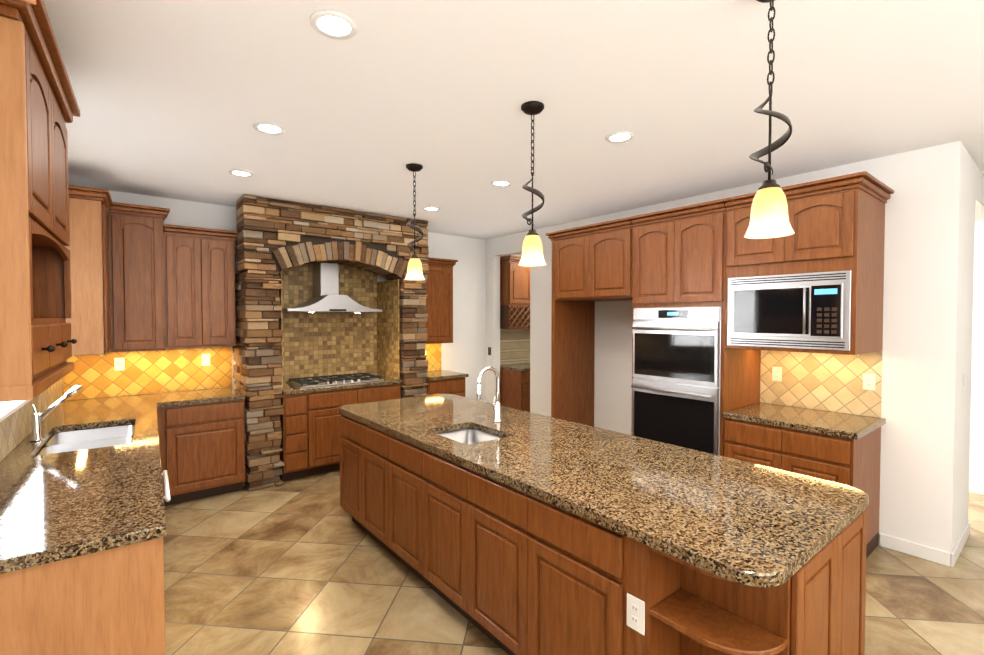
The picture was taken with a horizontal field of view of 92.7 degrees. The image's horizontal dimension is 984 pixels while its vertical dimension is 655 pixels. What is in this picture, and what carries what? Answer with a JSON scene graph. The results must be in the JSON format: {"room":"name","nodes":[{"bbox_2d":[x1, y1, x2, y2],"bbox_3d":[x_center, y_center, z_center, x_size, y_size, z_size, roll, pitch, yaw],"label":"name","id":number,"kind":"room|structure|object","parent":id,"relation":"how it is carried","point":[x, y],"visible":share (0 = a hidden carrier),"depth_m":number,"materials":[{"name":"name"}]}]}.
{"room":"kitchen","nodes":[
{"label":"kitchen","id":0,"kind":"room"},
{"bbox_2d":[65,191,484,401],"bbox_3d":[-1.523,0.121,5.790,6.920,2.750,0.120,-1,2,-39],"label":"wall","id":1,"kind":"structure","parent":0,"point":[466,354],"depth_m":6.54,"materials":[{"name":"white paint"}]},
{"bbox_2d":[63,346,231,399],"bbox_3d":[-3.160,0.407,4.401,1.275,0.414,0.009,-1,2,-39],"label":"backsplash","id":2,"kind":"structure","parent":1,"relation":"attached to","point":[156,371],"depth_m":4.37,"materials":[{"name":"tile"}]},
{"bbox_2d":[114,358,124,370],"bbox_3d":[-3.357,0.331,4.229,0.072,0.116,0.008,-1,2,-39],"label":"electrical outlet","id":3,"kind":"object","parent":2,"relation":"attached to","point":[119,364],"visible":1,"depth_m":4.23,"materials":[{"name":"white plastic"}]},
{"bbox_2d":[202,354,209,365],"bbox_3d":[-2.834,0.321,4.648,0.072,0.116,0.008,-1,2,-39],"label":"electrical outlet","id":4,"kind":"object","parent":2,"relation":"attached to","point":[205,359],"visible":1,"depth_m":4.65,"materials":[{"name":"white plastic"}]},
{"bbox_2d":[108,202,237,351],"bbox_3d":[-2.907,-0.428,4.348,0.984,1.252,0.376,-1,2,-39],"label":"upper cabinet","id":5,"kind":"object","parent":1,"relation":"attached to","point":[172,286],"visible":1,"depth_m":4.17,"materials":[{"name":"brown wood"}]},
{"bbox_2d":[282,263,381,312],"bbox_3d":[-1.785,-0.607,5.158,1.020,0.888,0.490,-1,2,-39],"label":"range hood","id":6,"kind":"object","parent":1,"relation":"attached to","point":[326,297],"visible":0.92,"depth_m":5.11,"materials":[{"name":"silver metal"}]},
{"bbox_2d":[277,264,399,389],"bbox_3d":[-1.729,-0.227,5.168,1.265,1.647,0.579,-1,2,-39],"label":"backsplash","id":7,"kind":"structure","parent":1,"relation":"attached to","point":[321,343],"depth_m":5.45,"materials":[{"name":"tile"}]},
{"bbox_2d":[425,343,440,370],"bbox_3d":[-0.913,0.387,6.201,0.572,0.374,0.009,-1,2,-39],"label":"backsplash","id":8,"kind":"structure","parent":1,"relation":"attached to","point":[433,354],"depth_m":6.30,"materials":[{"name":"tile"}]},
{"bbox_2d":[424,257,457,343],"bbox_3d":[-0.789,-0.336,6.048,0.595,1.072,0.376,-1,2,-39],"label":"upper cabinet","id":9,"kind":"object","parent":1,"relation":"attached to","point":[439,302],"visible":0.6,"depth_m":5.95,"materials":[{"name":"brown wood"}]},
{"bbox_2d":[500,259,529,298],"bbox_3d":[0.648,-0.657,7.206,1.300,0.642,0.355,-1,2,-39],"label":"upper cabinet","id":10,"kind":"object","parent":1,"relation":"attached to","point":[514,278],"depth_m":6.77,"materials":[{"name":"brown wood"}]},
{"bbox_2d":[500,299,529,330],"bbox_3d":[0.648,-0.197,7.217,1.312,0.422,0.355,-1,2,-39],"label":"wine rack","id":11,"kind":"object","parent":1,"relation":"attached to","point":[514,313],"depth_m":6.80,"materials":[{"name":"brown wood"}]},
{"bbox_2d":[43,0,983,239],"bbox_3d":[1.516,-1.240,2.927,8.120,0.100,8.340,-1,2,-39],"label":"ceiling","id":12,"kind":"structure","parent":0,"point":[177,99],"depth_m":2.40,"materials":[{"name":"white paint"}]},
{"bbox_2d":[228,170,253,176],"bbox_3d":[-1.960,-1.203,3.667,0.176,0.008,0.176,-1,2,-39],"label":"recessed light","id":13,"kind":"object","parent":12,"relation":"in","point":[240,173],"visible":1,"depth_m":3.67,"materials":[{"name":"white"}]},
{"bbox_2d":[253,122,285,134],"bbox_3d":[-1.323,-1.183,2.793,0.176,0.008,0.176,-1,2,-39],"label":"recessed light","id":14,"kind":"object","parent":12,"relation":"in","point":[269,128],"visible":1,"depth_m":2.80,"materials":[{"name":"white"}]},
{"bbox_2d":[310,10,357,39],"bbox_3d":[-0.607,-1.161,1.804,0.176,0.008,0.176,-1,2,-39],"label":"recessed light","id":15,"kind":"object","parent":12,"relation":"in","point":[333,24],"visible":1,"depth_m":1.80,"materials":[{"name":"white"}]},
{"bbox_2d":[405,163,424,279],"bbox_3d":[-0.578,-0.781,3.503,0.150,0.843,0.150,-1,2,-39],"label":"pendant light","id":16,"kind":"object","parent":12,"relation":"hanging from","point":[414,269],"visible":1,"depth_m":3.47,"materials":[{"name":"white glass"}]},
{"bbox_2d":[423,207,439,210],"bbox_3d":[-0.626,-1.230,4.864,0.176,0.008,0.176,-1,2,-39],"label":"recessed light","id":17,"kind":"object","parent":12,"relation":"in","point":[431,208],"visible":1,"depth_m":4.86,"materials":[{"name":"white"}]},
{"bbox_2d":[491,180,511,186],"bbox_3d":[0.076,-1.209,3.941,0.176,0.008,0.176,-1,2,-39],"label":"recessed light","id":18,"kind":"object","parent":12,"relation":"in","point":[500,183],"visible":1,"depth_m":3.95,"materials":[{"name":"white"}]},
{"bbox_2d":[519,101,545,265],"bbox_3d":[0.217,-0.758,2.512,0.150,0.843,0.150,-1,2,-39],"label":"pendant light","id":19,"kind":"object","parent":12,"relation":"hanging from","point":[532,251],"visible":1,"depth_m":2.48,"materials":[{"name":"white glass"}]},
{"bbox_2d":[605,131,633,142],"bbox_3d":[0.797,-1.186,2.929,0.176,0.008,0.176,-1,2,-39],"label":"recessed light","id":20,"kind":"object","parent":12,"relation":"in","point":[619,137],"visible":1,"depth_m":2.94,"materials":[{"name":"white"}]},
{"bbox_2d":[744,0,793,238],"bbox_3d":[0.949,-0.738,1.599,0.150,0.843,0.150,-1,2,-39],"label":"pendant light","id":21,"kind":"object","parent":12,"relation":"hanging from","point":[769,217],"visible":1,"depth_m":1.58,"materials":[{"name":"white glass"}]},
{"bbox_2d":[163,470,983,654],"bbox_3d":[1.516,1.584,2.991,8.120,0.050,8.340,-1,2,-39],"label":"floor","id":22,"kind":"structure","parent":0,"point":[307,565],"depth_m":2.78,"materials":[{"name":"tile"}]},
{"bbox_2d":[0,537,164,654],"bbox_3d":[-1.517,1.154,1.614,0.636,0.868,0.430,-1,2,-36],"label":"base cabinet","id":23,"kind":"object","parent":22,"relation":"on","point":[108,602],"depth_m":1.51,"materials":[{"name":"brown wood"}]},
{"bbox_2d":[0,393,165,573],"bbox_3d":[-2.398,0.672,2.803,0.780,0.040,3.463,-1,2,-39],"label":"countertop","id":24,"kind":"structure","parent":23,"relation":"on","point":[54,507],"depth_m":1.92,"materials":[{"name":"stone"}]},
{"bbox_2d":[30,384,82,441],"bbox_3d":[-2.567,0.493,2.771,0.238,0.318,0.116,-1,2,-36],"label":"faucet","id":25,"kind":"object","parent":24,"relation":"on","point":[36,425],"visible":0.98,"depth_m":2.72,"materials":[{"name":"silver metal"}]},
{"bbox_2d":[37,425,134,454],"bbox_3d":[-2.443,0.794,2.860,0.419,0.204,0.804,-1,2,-36],"label":"sink","id":26,"kind":"object","parent":24,"relation":"in","point":[60,442],"visible":0.31,"depth_m":3.05,"materials":[{"name":"white ceramic"}]},
{"bbox_2d":[60,395,127,410],"bbox_3d":[-3.279,0.647,3.902,0.360,0.040,0.643,-1,2,-39],"label":"countertop","id":27,"kind":"structure","parent":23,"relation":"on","point":[104,401],"depth_m":3.92,"materials":[{"name":"stone"}]},
{"bbox_2d":[162,470,170,501],"bbox_3d":[-1.954,1.140,2.297,0.620,0.864,0.594,-1,2,-36],"label":"dishwasher","id":28,"kind":"object","parent":23,"relation":"in","point":[167,498],"visible":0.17,"depth_m":2.41,"materials":[{"name":"white"}]},
{"bbox_2d":[49,424,134,438],"bbox_3d":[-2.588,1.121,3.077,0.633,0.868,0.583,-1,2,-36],"label":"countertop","id":29,"kind":"structure","parent":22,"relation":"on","point":[130,424],"depth_m":4.10,"materials":[{"name":"brown stone"}]},
{"bbox_2d":[157,399,244,505],"bbox_3d":[-2.731,1.092,4.364,0.668,0.868,0.624,-1,2,-39],"label":"base cabinet","id":30,"kind":"object","parent":22,"relation":"on","point":[202,449],"visible":0.96,"depth_m":4.13,"materials":[{"name":"brown wood"}]},
{"bbox_2d":[152,387,244,406],"bbox_3d":[-2.720,0.637,4.352,0.655,0.040,0.640,-1,2,-39],"label":"countertop","id":31,"kind":"structure","parent":30,"relation":"on","point":[177,398],"depth_m":4.25,"materials":[{"name":"stone"}]},
{"bbox_2d":[233,270,283,490],"bbox_3d":[-2.331,0.490,4.656,0.329,2.058,0.647,-1,2,-39],"label":"stone pillar","id":32,"kind":"structure","parent":22,"relation":"on","point":[257,373],"depth_m":4.43,"materials":[{"name":"brown stone"}]},
{"bbox_2d":[279,384,400,480],"bbox_3d":[-1.714,1.074,5.179,1.264,0.868,0.624,-1,2,-39],"label":"base cabinet","id":33,"kind":"object","parent":22,"relation":"on","point":[311,435],"visible":0.6,"depth_m":4.74,"materials":[{"name":"brown wood"}]},
{"bbox_2d":[282,375,401,394],"bbox_3d":[-1.711,0.619,5.165,1.264,0.040,0.635,-1,2,-39],"label":"countertop","id":34,"kind":"structure","parent":33,"relation":"on","point":[289,389],"depth_m":4.89,"materials":[{"name":"stone"}]},
{"bbox_2d":[286,373,383,387],"bbox_3d":[-1.723,0.574,5.179,0.910,0.048,0.500,-1,2,-39],"label":"cooktop","id":35,"kind":"object","parent":34,"relation":"in","point":[315,381],"visible":1,"depth_m":5.08,"materials":[{"name":"silver metal"}]},
{"bbox_2d":[340,414,355,522],"bbox_3d":[-0.679,1.103,3.864,1.000,0.868,0.516,-1,2,-39],"label":"base cabinet","id":36,"kind":"object","parent":22,"relation":"on","point":[347,424],"depth_m":3.59,"materials":[{"name":"brown wood"}]},
{"bbox_2d":[356,420,379,543],"bbox_3d":[-0.418,1.110,3.538,1.000,0.868,0.542,-1,2,-39],"label":"base cabinet","id":37,"kind":"object","parent":22,"relation":"on","point":[367,437],"depth_m":3.31,"materials":[{"name":"brown wood"}]},
{"bbox_2d":[380,431,415,574],"bbox_3d":[-0.146,1.118,3.199,1.000,0.868,0.554,-1,2,-39],"label":"base cabinet","id":38,"kind":"object","parent":22,"relation":"on","point":[397,456],"depth_m":2.96,"materials":[{"name":"brown wood"}]},
{"bbox_2d":[399,279,427,397],"bbox_3d":[-1.075,0.468,5.663,0.350,2.058,0.648,-1,2,-39],"label":"stone pillar","id":39,"kind":"structure","parent":22,"relation":"on","point":[413,317],"depth_m":5.40,"materials":[{"name":"brown stone"}]},
{"bbox_2d":[236,194,428,279],"bbox_3d":[-1.606,-0.892,5.016,1.946,0.682,0.350,-1,2,-39],"label":"lintel","id":40,"kind":"object","parent":39,"relation":"on","point":[276,235],"visible":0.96,"depth_m":4.73,"materials":[{"name":"brown stone"}]},
{"bbox_2d":[416,446,455,608],"bbox_3d":[0.129,1.126,2.855,1.000,0.868,0.553,-1,2,-39],"label":"base cabinet","id":41,"kind":"object","parent":22,"relation":"on","point":[435,474],"depth_m":2.61,"materials":[{"name":"brown wood"}]},
{"bbox_2d":[425,377,464,396],"bbox_3d":[-0.730,1.056,5.968,0.547,0.868,0.624,-1,2,-39],"label":"base cabinet","id":42,"kind":"object","parent":22,"relation":"on","point":[455,386],"visible":0.27,"depth_m":5.72,"materials":[{"name":"brown wood"}]},
{"bbox_2d":[426,370,468,380],"bbox_3d":[-0.717,0.601,5.961,0.572,0.040,0.635,-1,2,-39],"label":"countertop","id":43,"kind":"structure","parent":42,"relation":"on","point":[438,375],"depth_m":5.83,"materials":[{"name":"stone"}]},
{"bbox_2d":[456,463,511,654],"bbox_3d":[0.404,1.133,2.512,1.000,0.868,0.553,-1,2,-39],"label":"base cabinet","id":44,"kind":"object","parent":22,"relation":"on","point":[508,570],"depth_m":2.27,"materials":[{"name":"brown wood"}]},
{"bbox_2d":[500,367,529,411],"bbox_3d":[0.416,1.035,6.890,0.496,0.868,0.618,-1,2,-39],"label":"base cabinet","id":45,"kind":"object","parent":22,"relation":"on","point":[514,385],"depth_m":6.60,"materials":[{"name":"brown wood"}]},
{"bbox_2d":[500,363,529,370],"bbox_3d":[0.733,0.575,7.127,1.300,0.040,0.628,-1,2,-39],"label":"countertop","id":46,"kind":"structure","parent":45,"relation":"on","point":[511,366],"depth_m":6.77,"materials":[{"name":"beige stone"}]},
{"bbox_2d":[546,232,594,426],"bbox_3d":[0.859,0.259,5.124,0.696,2.500,0.091,-1,2,-39],"label":"end panel","id":47,"kind":"object","parent":22,"relation":"on","point":[572,357],"visible":0.46,"depth_m":5.07,"materials":[{"name":"brown wood"}]},
{"bbox_2d":[512,487,683,654],"bbox_3d":[0.705,1.142,2.136,1.000,0.868,0.636,-1,2,-39],"label":"base cabinet","id":48,"kind":"object","parent":22,"relation":"on","point":[573,575],"depth_m":1.79,"materials":[{"name":"brown wood"}]},
{"bbox_2d":[339,394,868,587],"bbox_3d":[0.157,0.671,2.842,1.060,0.040,3.200,-1,2,-39],"label":"countertop","id":49,"kind":"structure","parent":48,"relation":"on","point":[743,522],"depth_m":2.00,"materials":[{"name":"stone"}]},
{"bbox_2d":[438,428,501,443],"bbox_3d":[-0.143,0.798,2.912,0.387,0.214,0.492,-1,2,-39],"label":"island sink","id":50,"kind":"object","parent":49,"relation":"in","point":[469,436],"visible":0.1,"depth_m":3.14,"materials":[{"name":"silver metal"}]},
{"bbox_2d":[477,367,501,421],"bbox_3d":[-0.032,0.452,3.175,0.223,0.381,0.099,-1,2,-39],"label":"island faucet","id":51,"kind":"object","parent":49,"relation":"on","point":[497,407],"visible":1,"depth_m":3.19,"materials":[{"name":"silver metal"}]},
{"bbox_2d":[627,593,644,634],"bbox_3d":[0.495,0.990,1.621,0.008,0.116,0.072,-1,2,-39],"label":"outlet","id":52,"kind":"object","parent":48,"relation":"attached to","point":[635,614],"visible":1,"depth_m":1.62,"materials":[{"name":"white plastic"}]},
{"bbox_2d":[630,199,760,455],"bbox_3d":[1.730,0.283,4.037,0.696,2.500,0.810,-1,2,-39],"label":"tall cabinet","id":53,"kind":"object","parent":22,"relation":"on","point":[679,256],"visible":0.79,"depth_m":3.75,"materials":[{"name":"brown wood"}]},
{"bbox_2d":[631,306,720,455],"bbox_3d":[1.458,0.437,3.822,0.097,1.205,0.760,-1,2,-39],"label":"double wall oven","id":54,"kind":"object","parent":53,"relation":"in","point":[676,375],"visible":0.88,"depth_m":3.78,"materials":[{"name":"silver metal"}]},
{"bbox_2d":[680,526,847,654],"bbox_3d":[0.976,1.152,1.708,0.447,0.868,0.369,-1,2,-39],"label":"base cabinet","id":55,"kind":"object","parent":22,"relation":"on","point":[807,614],"depth_m":1.53,"materials":[{"name":"brown wood"}]},
{"bbox_2d":[724,418,880,558],"bbox_3d":[2.245,1.113,3.436,0.668,0.868,0.798,-1,2,-39],"label":"base cabinet","id":56,"kind":"object","parent":22,"relation":"on","point":[855,463],"visible":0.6,"depth_m":3.18,"materials":[{"name":"brown wood"}]},
{"bbox_2d":[722,402,885,439],"bbox_3d":[2.250,0.658,3.413,0.676,0.040,0.823,-1,2,-39],"label":"countertop","id":57,"kind":"structure","parent":56,"relation":"on","point":[850,426],"depth_m":3.30,"materials":[{"name":"stone"}]},
{"bbox_2d":[848,509,866,654],"bbox_3d":[1.237,1.147,1.917,0.446,0.868,0.369,-1,2,-39],"label":"base cabinet","id":58,"kind":"object","parent":22,"relation":"on","point":[857,529],"depth_m":1.83,"materials":[{"name":"brown wood"}]},
{"bbox_2d":[485,141,968,566],"bbox_3d":[1.506,0.139,4.970,0.120,2.750,4.890,-1,2,-39],"label":"wall","id":59,"kind":"structure","parent":0,"point":[931,409],"depth_m":3.22,"materials":[{"name":"white paint"}]},
{"bbox_2d":[552,217,632,300],"bbox_3d":[1.182,-0.631,4.700,0.696,0.702,0.938,-1,2,-39],"label":"upper cabinet","id":60,"kind":"object","parent":59,"relation":"attached to","point":[593,262],"visible":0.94,"depth_m":4.46,"materials":[{"name":"brown wood"}]},
{"bbox_2d":[724,171,893,354],"bbox_3d":[2.249,-0.396,3.374,0.696,1.112,0.846,-1,2,-39],"label":"upper cabinet","id":61,"kind":"object","parent":59,"relation":"attached to","point":[837,223],"visible":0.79,"depth_m":3.08,"materials":[{"name":"brown wood"}]},
{"bbox_2d":[727,270,851,350],"bbox_3d":[1.972,-0.111,3.191,0.068,0.500,0.750,-1,2,-39],"label":"built-in microwave","id":62,"kind":"object","parent":61,"relation":"in","point":[806,311],"visible":1,"depth_m":3.15,"materials":[{"name":"stainless steel"},{"name":"black glass"},{"name":"black plastic"}]},
{"bbox_2d":[760,350,881,417],"bbox_3d":[2.503,0.394,3.626,0.009,0.474,0.798,-1,2,-39],"label":"backsplash","id":63,"kind":"structure","parent":59,"relation":"attached to","point":[827,382],"depth_m":3.58,"materials":[{"name":"tile"}]},
{"bbox_2d":[772,367,781,381],"bbox_3d":[2.326,0.380,3.832,0.008,0.116,0.072,-1,2,-39],"label":"outlet","id":64,"kind":"object","parent":63,"relation":"attached to","point":[776,373],"visible":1,"depth_m":3.83,"materials":[{"name":"white plastic"}]},
{"bbox_2d":[863,373,874,390],"bbox_3d":[2.701,0.390,3.363,0.008,0.116,0.072,-1,2,-39],"label":"outlet","id":65,"kind":"object","parent":63,"relation":"attached to","point":[868,381],"visible":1,"depth_m":3.36,"materials":[{"name":"white plastic"}]},
{"bbox_2d":[879,533,948,565],"bbox_3d":[2.863,1.509,3.200,0.012,0.089,0.347,-1,2,-39],"label":"baseboard","id":66,"kind":"structure","parent":59,"relation":"attached to","point":[921,551],"depth_m":3.18,"materials":[{"name":"white wood"}]},
{"bbox_2d":[961,154,983,534],"bbox_3d":[4.063,0.162,3.963,2.610,2.750,0.120,-1,2,-39],"label":"wall","id":67,"kind":"structure","parent":0,"point":[972,399],"depth_m":3.76,"materials":[{"name":"white paint"}]},
{"bbox_2d":[949,522,969,567],"bbox_3d":[3.279,1.507,3.283,0.762,0.089,0.017,-1,2,-39],"label":"baseboard","id":68,"kind":"structure","parent":67,"relation":"attached to","point":[953,556],"depth_m":3.20,"materials":[{"name":"white wood"}]},
{"bbox_3d":[-1.326,0.235,0.691,0.120,2.750,8.100,-1,2,-36],"label":"wall","id":69,"kind":"structure","parent":0,"visible":0},
{"bbox_2d":[0,393,40,421],"bbox_3d":[-2.694,-0.143,2.593,0.130,1.178,1.398,-1,2,-36],"label":"window","id":70,"kind":"structure","parent":69,"relation":"in","point":[8,408],"depth_m":2.49,"materials":[{"name":"white"}]},
{"bbox_2d":[0,378,62,461],"bbox_3d":[-2.658,0.422,2.625,0.009,0.464,3.388,-1,2,-36],"label":"backsplash","id":71,"kind":"structure","parent":69,"relation":"attached to","point":[15,428],"depth_m":2.73,"materials":[{"name":"tile"}]},
{"bbox_2d":[0,0,79,401],"bbox_3d":[-1.759,-0.399,1.678,0.360,1.214,1.091,-1,2,-36],"label":"upper cabinet","id":72,"kind":"object","parent":69,"relation":"attached to","point":[39,108],"visible":1,"depth_m":1.46,"materials":[{"name":"brown wood"}]},
{"bbox_2d":[65,185,111,355],"bbox_3d":[-3.274,-0.420,3.760,0.376,1.242,0.818,-1,2,-36],"label":"upper cabinet","id":73,"kind":"object","parent":69,"relation":"attached to","point":[88,249],"visible":0.69,"depth_m":3.51,"materials":[{"name":"brown wood"}]}
]}

